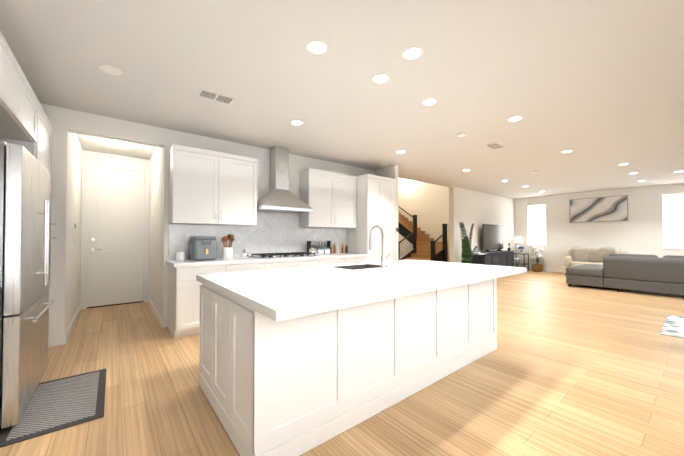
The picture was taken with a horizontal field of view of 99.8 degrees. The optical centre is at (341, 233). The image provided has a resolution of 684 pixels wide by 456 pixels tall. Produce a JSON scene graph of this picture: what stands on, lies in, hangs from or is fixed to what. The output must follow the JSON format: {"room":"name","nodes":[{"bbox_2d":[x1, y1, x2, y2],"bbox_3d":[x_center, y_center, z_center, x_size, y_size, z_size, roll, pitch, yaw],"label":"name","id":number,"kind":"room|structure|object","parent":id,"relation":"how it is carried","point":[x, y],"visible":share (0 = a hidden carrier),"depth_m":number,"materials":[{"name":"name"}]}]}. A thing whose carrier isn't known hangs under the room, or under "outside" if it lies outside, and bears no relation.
{"room":"kitchen","nodes":[
{"label":"kitchen","id":0,"kind":"room"},
{"bbox_2d":[0,31,27,130],"bbox_3d":[-2.683,-1.088,1.904,0.689,0.420,0.635,1,-1,-38],"label":"upper cabinet","id":1,"kind":"object","parent":0,"relation":"attached to","point":[25,122],"depth_m":2.14,"materials":[{"name":"white wood"}]},
{"bbox_2d":[0,82,39,142],"bbox_3d":[-3.000,-1.083,2.303,0.689,0.420,0.635,1,-1,-38],"label":"upper cabinet","id":2,"kind":"object","parent":0,"relation":"attached to","point":[32,135],"depth_m":2.61,"materials":[{"name":"white wood"}]},
{"bbox_2d":[66,133,81,330],"bbox_3d":[-4.179,-0.079,4.414,0.150,2.870,2.140,1,-1,-38],"label":"wall","id":3,"kind":"structure","parent":0,"point":[77,154],"depth_m":4.22,"materials":[{"name":"white paint"}]},
{"bbox_2d":[64,304,80,343],"bbox_3d":[-4.018,1.300,4.324,0.014,0.110,2.154,1,-1,-38],"label":"baseboard","id":4,"kind":"structure","parent":3,"relation":"attached to","point":[69,330],"depth_m":3.96,"materials":[{"name":"white wood"}]},
{"bbox_2d":[82,150,149,274],"bbox_3d":[-4.341,-0.064,5.557,1.020,2.870,0.150,1,-1,-38],"label":"wall","id":5,"kind":"structure","parent":0,"point":[86,155],"depth_m":5.51,"materials":[{"name":"white paint"}]},
{"bbox_2d":[80,160,149,309],"bbox_3d":[-4.330,0.030,5.543,1.014,2.682,0.184,1,-1,-38],"label":"door","id":6,"kind":"structure","parent":5,"relation":"attached to","point":[115,239],"depth_m":5.49,"materials":[{"name":"white painted wood"},{"name":"nickel"},{"name":"black rubber"}]},
{"bbox_2d":[149,147,162,317],"bbox_3d":[-3.264,-0.069,5.142,0.150,2.870,2.140,1,-1,-38],"label":"wall","id":7,"kind":"structure","parent":0,"point":[156,160],"depth_m":4.86,"materials":[{"name":"white paint"}]},
{"bbox_2d":[148,296,165,327],"bbox_3d":[-3.222,1.308,4.956,0.034,0.110,2.154,1,-1,-38],"label":"baseboard","id":8,"kind":"structure","parent":7,"relation":"attached to","point":[162,322],"depth_m":4.52,"materials":[{"name":"white wood"}]},
{"bbox_2d":[40,103,514,336],"bbox_3d":[1.496,-1.303,7.480,14.470,5.400,0.150,1,-1,-38],"label":"wall","id":9,"kind":"structure","parent":0,"point":[469,208],"depth_m":4.17,"materials":[{"name":"white paint"}]},
{"bbox_2d":[48,335,63,346],"bbox_3d":[-3.682,1.285,3.224,0.810,0.110,0.014,1,-1,-38],"label":"baseboard","id":10,"kind":"structure","parent":9,"relation":"attached to","point":[58,340],"depth_m":3.43,"materials":[{"name":"white wood"}]},
{"bbox_2d":[169,144,257,225],"bbox_3d":[-1.931,-0.672,4.406,1.198,1.075,0.381,1,-1,-38],"label":"upper cabinet","id":11,"kind":"object","parent":9,"relation":"attached to","point":[207,187],"visible":1,"depth_m":4.23,"materials":[{"name":"white wood"}]},
{"bbox_2d":[257,146,312,213],"bbox_3d":[-1.041,-0.941,5.025,0.940,1.126,0.500,1,-1,-38],"label":"range hood","id":12,"kind":"object","parent":9,"relation":"attached to","point":[279,197],"visible":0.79,"depth_m":4.99,"materials":[{"name":"silver metal"}]},
{"bbox_2d":[299,168,356,227],"bbox_3d":[-0.247,-0.654,5.743,1.178,1.075,0.381,1,-1,-38],"label":"upper cabinet","id":13,"kind":"object","parent":9,"relation":"attached to","point":[329,198],"visible":1,"depth_m":5.54,"materials":[{"name":"white wood"}]},
{"bbox_2d":[0,270,683,455],"bbox_3d":[0.737,1.460,8.398,14.470,0.100,13.150,1,-1,-38],"label":"floor","id":14,"kind":"structure","parent":0,"point":[563,369],"depth_m":2.42,"materials":[{"name":"brown wood"}]},
{"bbox_2d":[0,140,54,431],"bbox_3d":[-2.773,0.360,2.141,0.827,1.930,1.110,1,-1,-38],"label":"refrigerator","id":15,"kind":"object","parent":14,"relation":"on","point":[25,304],"visible":1,"depth_m":1.96,"materials":[{"name":"silver metal"}]},
{"bbox_2d":[0,104,55,337],"bbox_3d":[-3.460,0.025,2.876,0.701,2.620,0.857,1,-1,-38],"label":"tall cabinet","id":16,"kind":"object","parent":14,"relation":"on","point":[41,151],"depth_m":3.13,"materials":[{"name":"white wood"}]},
{"bbox_2d":[0,369,105,447],"bbox_3d":[-2.221,1.320,2.285,0.530,0.012,0.960,1,-1,-38],"label":"kitchen mat","id":17,"kind":"object","parent":14,"relation":"on","point":[60,404],"visible":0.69,"depth_m":2.18,"materials":[{"name":"grey fabric"}]},
{"bbox_2d":[168,263,229,337],"bbox_3d":[-2.042,0.894,4.105,0.668,0.915,0.678,1,-1,-38],"label":"base cabinet","id":18,"kind":"object","parent":14,"relation":"on","point":[183,286],"depth_m":3.75,"materials":[{"name":"white wood"}]},
{"bbox_2d":[166,251,361,266],"bbox_3d":[-1.007,0.423,4.925,3.360,0.050,0.693,1,-1,-38],"label":"countertop","id":19,"kind":"structure","parent":18,"relation":"on","point":[171,262],"depth_m":4.28,"materials":[{"name":"white stone"}]},
{"bbox_2d":[175,250,184,260],"bbox_3d":[-2.287,0.311,4.061,0.124,0.147,0.122,1,-1,-38],"label":"canister","id":20,"kind":"object","parent":19,"relation":"on","point":[179,255],"visible":1,"depth_m":4.01,"materials":[{"name":"white ceramic"}]},
{"bbox_2d":[189,236,216,260],"bbox_3d":[-2.029,0.214,4.220,0.330,0.345,0.395,1,-1,-38],"label":"air fryer","id":21,"kind":"object","parent":19,"relation":"on","point":[202,247],"visible":1,"depth_m":4.10,"materials":[{"name":"grey plastic"}]},
{"bbox_2d":[221,234,233,258],"bbox_3d":[-1.776,0.199,4.481,0.197,0.384,0.148,1,-1,-38],"label":"utensil crock","id":22,"kind":"object","parent":19,"relation":"on","point":[228,252],"visible":1,"depth_m":4.43,"materials":[{"name":"white ceramic"}]},
{"bbox_2d":[240,249,247,257],"bbox_3d":[-1.573,0.324,4.641,0.120,0.137,0.120,1,-1,-38],"label":"pot","id":23,"kind":"object","parent":19,"relation":"on","point":[244,254],"visible":1,"depth_m":4.59,"materials":[{"name":"silver metal"}]},
{"bbox_2d":[249,252,316,258],"bbox_3d":[-0.997,0.371,4.945,1.020,0.052,0.520,1,-1,-38],"label":"cooktop","id":24,"kind":"object","parent":19,"relation":"in","point":[280,255],"visible":1,"depth_m":4.81,"materials":[{"name":"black metal"}]},
{"bbox_2d":[309,247,316,254],"bbox_3d":[-0.539,0.333,5.361,0.155,0.140,0.117,1,-1,-38],"label":"kettle","id":25,"kind":"object","parent":19,"relation":"on","point":[312,250],"visible":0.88,"depth_m":5.31,"materials":[{"name":"silver metal"}]},
{"bbox_2d":[307,241,330,254],"bbox_3d":[-0.445,0.276,5.640,0.468,0.260,0.162,1,-1,-38],"label":"canister set","id":26,"kind":"object","parent":19,"relation":"on","point":[326,249],"visible":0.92,"depth_m":5.61,"materials":[{"name":"silver metal"}]},
{"bbox_2d":[331,243,347,253],"bbox_3d":[-0.048,0.303,5.950,0.454,0.215,0.090,1,-1,-38],"label":"spice bottles","id":27,"kind":"object","parent":19,"relation":"on","point":[342,249],"visible":0.92,"depth_m":5.95,"materials":[{"name":"red"}]},
{"bbox_2d":[230,263,265,271],"bbox_3d":[-1.638,0.898,4.427,0.638,0.915,0.678,1,-1,-38],"label":"base cabinet","id":28,"kind":"object","parent":14,"relation":"on","point":[234,267],"depth_m":4.20,"materials":[{"name":"white wood"}]},
{"bbox_2d":[266,259,321,268],"bbox_3d":[-0.996,0.905,4.937,1.135,0.915,0.678,1,-1,-38],"label":"base cabinet","id":29,"kind":"object","parent":14,"relation":"on","point":[297,262],"depth_m":4.72,"materials":[{"name":"white wood"}]},
{"bbox_2d":[322,255,367,264],"bbox_3d":[-0.151,0.914,5.608,1.160,0.915,0.678,1,-1,-38],"label":"base cabinet","id":30,"kind":"object","parent":14,"relation":"on","point":[364,257],"depth_m":5.32,"materials":[{"name":"white wood"}]},
{"bbox_2d":[199,277,499,455],"bbox_3d":[0.258,0.878,2.953,2.906,0.915,1.310,1,-1,-38],"label":"kitchen island","id":31,"kind":"object","parent":14,"relation":"on","point":[296,361],"depth_m":1.97,"materials":[{"name":"white painted wood"}]},
{"bbox_2d":[196,265,443,320],"bbox_3d":[-0.278,0.388,2.336,1.320,0.050,1.600,1,-1,-38],"label":"island countertop","id":32,"kind":"structure","parent":31,"relation":"on","point":[276,294],"depth_m":1.90,"materials":[{"name":"white stone"}]},
{"bbox_2d":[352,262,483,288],"bbox_3d":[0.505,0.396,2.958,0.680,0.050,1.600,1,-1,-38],"label":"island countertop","id":33,"kind":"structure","parent":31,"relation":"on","point":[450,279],"depth_m":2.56,"materials":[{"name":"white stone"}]},
{"bbox_2d":[332,265,379,268],"bbox_3d":[0.216,0.532,3.320,0.678,0.280,0.498,1,-1,-38],"label":"sink","id":34,"kind":"object","parent":33,"relation":"in","point":[333,266],"depth_m":3.56,"materials":[{"name":"grey metal"}]},
{"bbox_2d":[369,229,391,268],"bbox_3d":[0.418,0.157,3.203,0.141,0.434,0.234,1,-1,-38],"label":"faucet","id":35,"kind":"object","parent":33,"relation":"on","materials":[{"name":"silver metal"}]},
{"bbox_2d":[347,174,394,261],"bbox_3d":[0.640,0.098,6.240,0.838,2.565,0.691,1,-1,-38],"label":"pantry cabinet","id":36,"kind":"object","parent":14,"relation":"on","point":[375,199],"visible":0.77,"depth_m":5.96,"materials":[{"name":"white wood"}]},
{"bbox_2d":[398,206,447,261],"bbox_3d":[2.781,-0.796,14.680,2.786,4.580,5.602,1,-1,-38],"label":"staircase","id":37,"kind":"structure","parent":14,"relation":"on","point":[425,246],"depth_m":13.54,"materials":[{"name":"brown wood"}]},
{"bbox_2d":[459,222,477,263],"bbox_3d":[3.736,0.531,8.610,0.643,1.764,0.507,1,-1,-38],"label":"fern plant","id":38,"kind":"object","parent":14,"relation":"on","point":[467,253],"visible":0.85,"depth_m":8.62,"materials":[{"name":"green plant"}]},
{"bbox_2d":[471,249,486,263],"bbox_3d":[4.150,0.961,9.021,0.460,0.925,0.580,1,-1,-38],"label":"folding table","id":39,"kind":"object","parent":14,"relation":"on","point":[478,253],"visible":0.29,"depth_m":8.79,"materials":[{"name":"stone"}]},
{"bbox_2d":[472,250,513,266],"bbox_3d":[5.268,1.031,10.007,2.320,0.800,0.505,1,-1,-38],"label":"tv stand","id":40,"kind":"object","parent":14,"relation":"on","point":[502,258],"visible":0.56,"depth_m":9.71,"materials":[{"name":"black wood"}]},
{"bbox_2d":[482,224,502,251],"bbox_3d":[5.354,0.161,10.168,1.540,0.944,0.260,1,-1,-38],"label":"screen","id":41,"kind":"object","parent":40,"relation":"on","point":[492,236],"visible":0.98,"depth_m":10.09,"materials":[{"name":"black glass"}]},
{"bbox_2d":[514,253,528,269],"bbox_3d":[7.000,1.117,11.322,0.454,0.665,0.464,1,-1,-38],"label":"side table","id":42,"kind":"object","parent":14,"relation":"on","point":[524,263],"visible":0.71,"depth_m":11.27,"materials":[{"name":"black metal"}]},
{"bbox_2d":[513,236,522,252],"bbox_3d":[6.986,0.453,11.422,0.340,0.664,0.340,1,-1,-38],"label":"table lamp","id":43,"kind":"object","parent":42,"relation":"on","point":[517,239],"visible":0.96,"depth_m":11.35,"materials":[{"name":"white fabric"}]},
{"bbox_2d":[529,246,543,271],"bbox_3d":[7.369,0.962,10.815,0.721,0.960,0.730,1,-1,-38],"label":"potted plant","id":44,"kind":"object","parent":14,"relation":"on","point":[536,251],"visible":1,"depth_m":10.77,"materials":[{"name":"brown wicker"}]},
{"bbox_2d":[563,246,628,275],"bbox_3d":[8.306,0.930,9.458,0.950,0.987,1.520,1,-1,-38],"label":"loveseat","id":45,"kind":"object","parent":14,"relation":"on","point":[579,255],"visible":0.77,"depth_m":9.50,"materials":[{"name":"beige fabric"}]},
{"bbox_2d":[566,253,683,294],"bbox_3d":[7.969,0.826,6.451,1.800,1.114,4.390,1,-1,-38],"label":"sectional sofa","id":46,"kind":"object","parent":14,"relation":"on","point":[646,273],"visible":1,"depth_m":6.64,"materials":[{"name":"grey fabric"}]},
{"bbox_2d":[660,315,683,337],"bbox_3d":[4.949,1.346,4.152,1.500,0.011,0.400,1,-1,-38],"label":"rug","id":47,"kind":"object","parent":14,"relation":"on","point":[673,325],"visible":1,"depth_m":4.10,"materials":[{"name":"white fabric"}]},
{"bbox_2d":[0,0,683,198],"bbox_3d":[2.473,-1.550,6.254,14.470,0.120,7.570,1,-1,-38],"label":"ceiling","id":48,"kind":"structure","parent":0,"point":[596,87],"depth_m":2.87,"materials":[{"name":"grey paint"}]},
{"bbox_2d":[99,64,121,75],"bbox_3d":[-2.169,-1.533,2.698,0.164,0.007,0.174,0,-1,-26],"label":"recessed light","id":49,"kind":"object","parent":48,"relation":"in","point":[108,69],"depth_m":2.71,"materials":[{"name":"white plastic"}]},
{"bbox_2d":[197,88,234,103],"bbox_3d":[-1.404,-1.524,3.216,0.360,0.013,0.170,1,-1,-38],"label":"ceiling vent","id":50,"kind":"object","parent":48,"relation":"in","point":[220,97],"depth_m":3.20,"materials":[{"name":"white metal"}]},
{"bbox_2d":[291,120,302,124],"bbox_3d":[-0.616,-1.517,3.934,0.155,0.007,0.169,0,-1,-26],"label":"recessed light","id":51,"kind":"object","parent":48,"relation":"in","point":[295,122],"depth_m":3.93,"materials":[{"name":"white"}]},
{"bbox_2d":[307,40,327,53],"bbox_3d":[-0.204,-1.538,2.374,0.168,0.007,0.170,0,-1,-26],"label":"recessed light","id":52,"kind":"object","parent":48,"relation":"in","point":[321,47],"depth_m":2.38,"materials":[{"name":"white plastic"}]},
{"bbox_2d":[372,73,388,82],"bbox_3d":[0.382,-1.531,2.840,0.166,0.007,0.169,0,-1,-26],"label":"recessed light","id":53,"kind":"object","parent":48,"relation":"in","point":[381,77],"depth_m":2.84,"materials":[{"name":"white plastic"}]},
{"bbox_2d":[402,47,422,59],"bbox_3d":[0.600,-1.537,2.452,0.170,0.007,0.172,0,-1,-26],"label":"recessed light","id":54,"kind":"object","parent":48,"relation":"in","point":[411,53],"depth_m":2.45,"materials":[{"name":"white plastic"}]},
{"bbox_2d":[422,98,436,104],"bbox_3d":[1.012,-1.525,3.328,0.167,0.007,0.168,0,-1,-26],"label":"recessed light","id":55,"kind":"object","parent":48,"relation":"in","point":[430,101],"depth_m":3.32,"materials":[{"name":"white plastic"}]},
{"bbox_2d":[457,132,465,136],"bbox_3d":[1.817,-1.500,4.371,0.118,0.030,0.120,1,-1,-38],"label":"smoke detector","id":56,"kind":"object","parent":48,"relation":"attached to","point":[461,134],"depth_m":4.34,"materials":[{"name":"white plastic"}]},
{"bbox_2d":[485,142,503,148],"bbox_3d":[2.623,-1.500,4.948,0.360,0.013,0.170,1,-1,-38],"label":"ceiling vent","id":57,"kind":"object","parent":48,"relation":"in","point":[494,145],"depth_m":4.90,"materials":[{"name":"white"}]},
{"bbox_2d":[508,116,522,121],"bbox_3d":[2.289,-1.518,3.808,0.166,0.007,0.166,0,-1,-26],"label":"recessed light","id":58,"kind":"object","parent":48,"relation":"in","point":[515,118],"depth_m":3.80,"materials":[{"name":"white plastic"}]},
{"bbox_2d":[374,165,397,259],"bbox_3d":[0.995,-0.051,6.547,0.095,2.870,0.660,1,-1,-38],"label":"wall","id":59,"kind":"structure","parent":0,"point":[390,172],"depth_m":6.30,"materials":[{"name":"white paint"}]},
{"bbox_2d":[398,233,412,258],"bbox_3d":[2.299,-0.162,15.201,0.030,3.327,3.631,1,-1,-38],"label":"wall","id":60,"kind":"structure","parent":0,"point":[408,247],"depth_m":14.19,"materials":[{"name":"white paint"}]},
{"bbox_2d":[398,177,446,241],"bbox_3d":[4.546,-1.204,14.828,0.150,5.400,7.560,1,-1,-38],"label":"wall","id":61,"kind":"structure","parent":0,"point":[427,204],"depth_m":14.97,"materials":[{"name":"beige paint"}]},
{"bbox_2d":[447,187,448,261],"bbox_3d":[5.144,-1.227,13.087,1.020,5.400,0.150,1,-1,-38],"label":"wall","id":62,"kind":"structure","parent":0,"point":[447,187],"depth_m":12.83,"materials":[{"name":"beige paint"}]},
{"bbox_2d":[448,187,449,261],"bbox_3d":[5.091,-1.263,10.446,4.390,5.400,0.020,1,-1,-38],"label":"wall","id":63,"kind":"structure","parent":0,"point":[448,187],"depth_m":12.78,"materials":[{"name":"beige paint"}]},
{"bbox_2d":[515,183,683,269],"bbox_3d":[8.791,-0.007,9.792,0.150,2.870,5.280,1,-1,-38],"label":"wall","id":64,"kind":"structure","parent":0,"point":[640,231],"depth_m":9.75,"materials":[{"name":"white paint"}]},
{"bbox_2d":[527,205,545,245],"bbox_3d":[7.603,-0.304,11.234,0.120,1.594,0.670,1,-1,-38],"label":"window","id":65,"kind":"structure","parent":64,"relation":"in","point":[536,225],"depth_m":11.22,"materials":[{"name":"white glass"}]},
{"bbox_2d":[515,266,562,272],"bbox_3d":[8.727,1.373,9.722,0.014,0.110,5.280,1,-1,-38],"label":"baseboard","id":66,"kind":"structure","parent":64,"relation":"attached to","point":[530,268],"depth_m":10.83,"materials":[{"name":"white wood"}]},
{"bbox_2d":[570,195,627,222],"bbox_3d":[8.679,-0.807,9.790,0.037,0.830,1.500,1,-1,-38],"label":"picture","id":67,"kind":"object","parent":64,"relation":"attached to","point":[605,209],"visible":0.98,"depth_m":9.73,"materials":[{"name":"canvas"},{"name":"paint"}]},
{"bbox_2d":[662,193,683,248],"bbox_3d":[9.843,-0.347,8.416,0.120,1.624,0.670,1,-1,-38],"label":"window","id":68,"kind":"structure","parent":64,"relation":"in","point":[673,219],"depth_m":8.49,"materials":[{"name":"white glass"}]}
]}

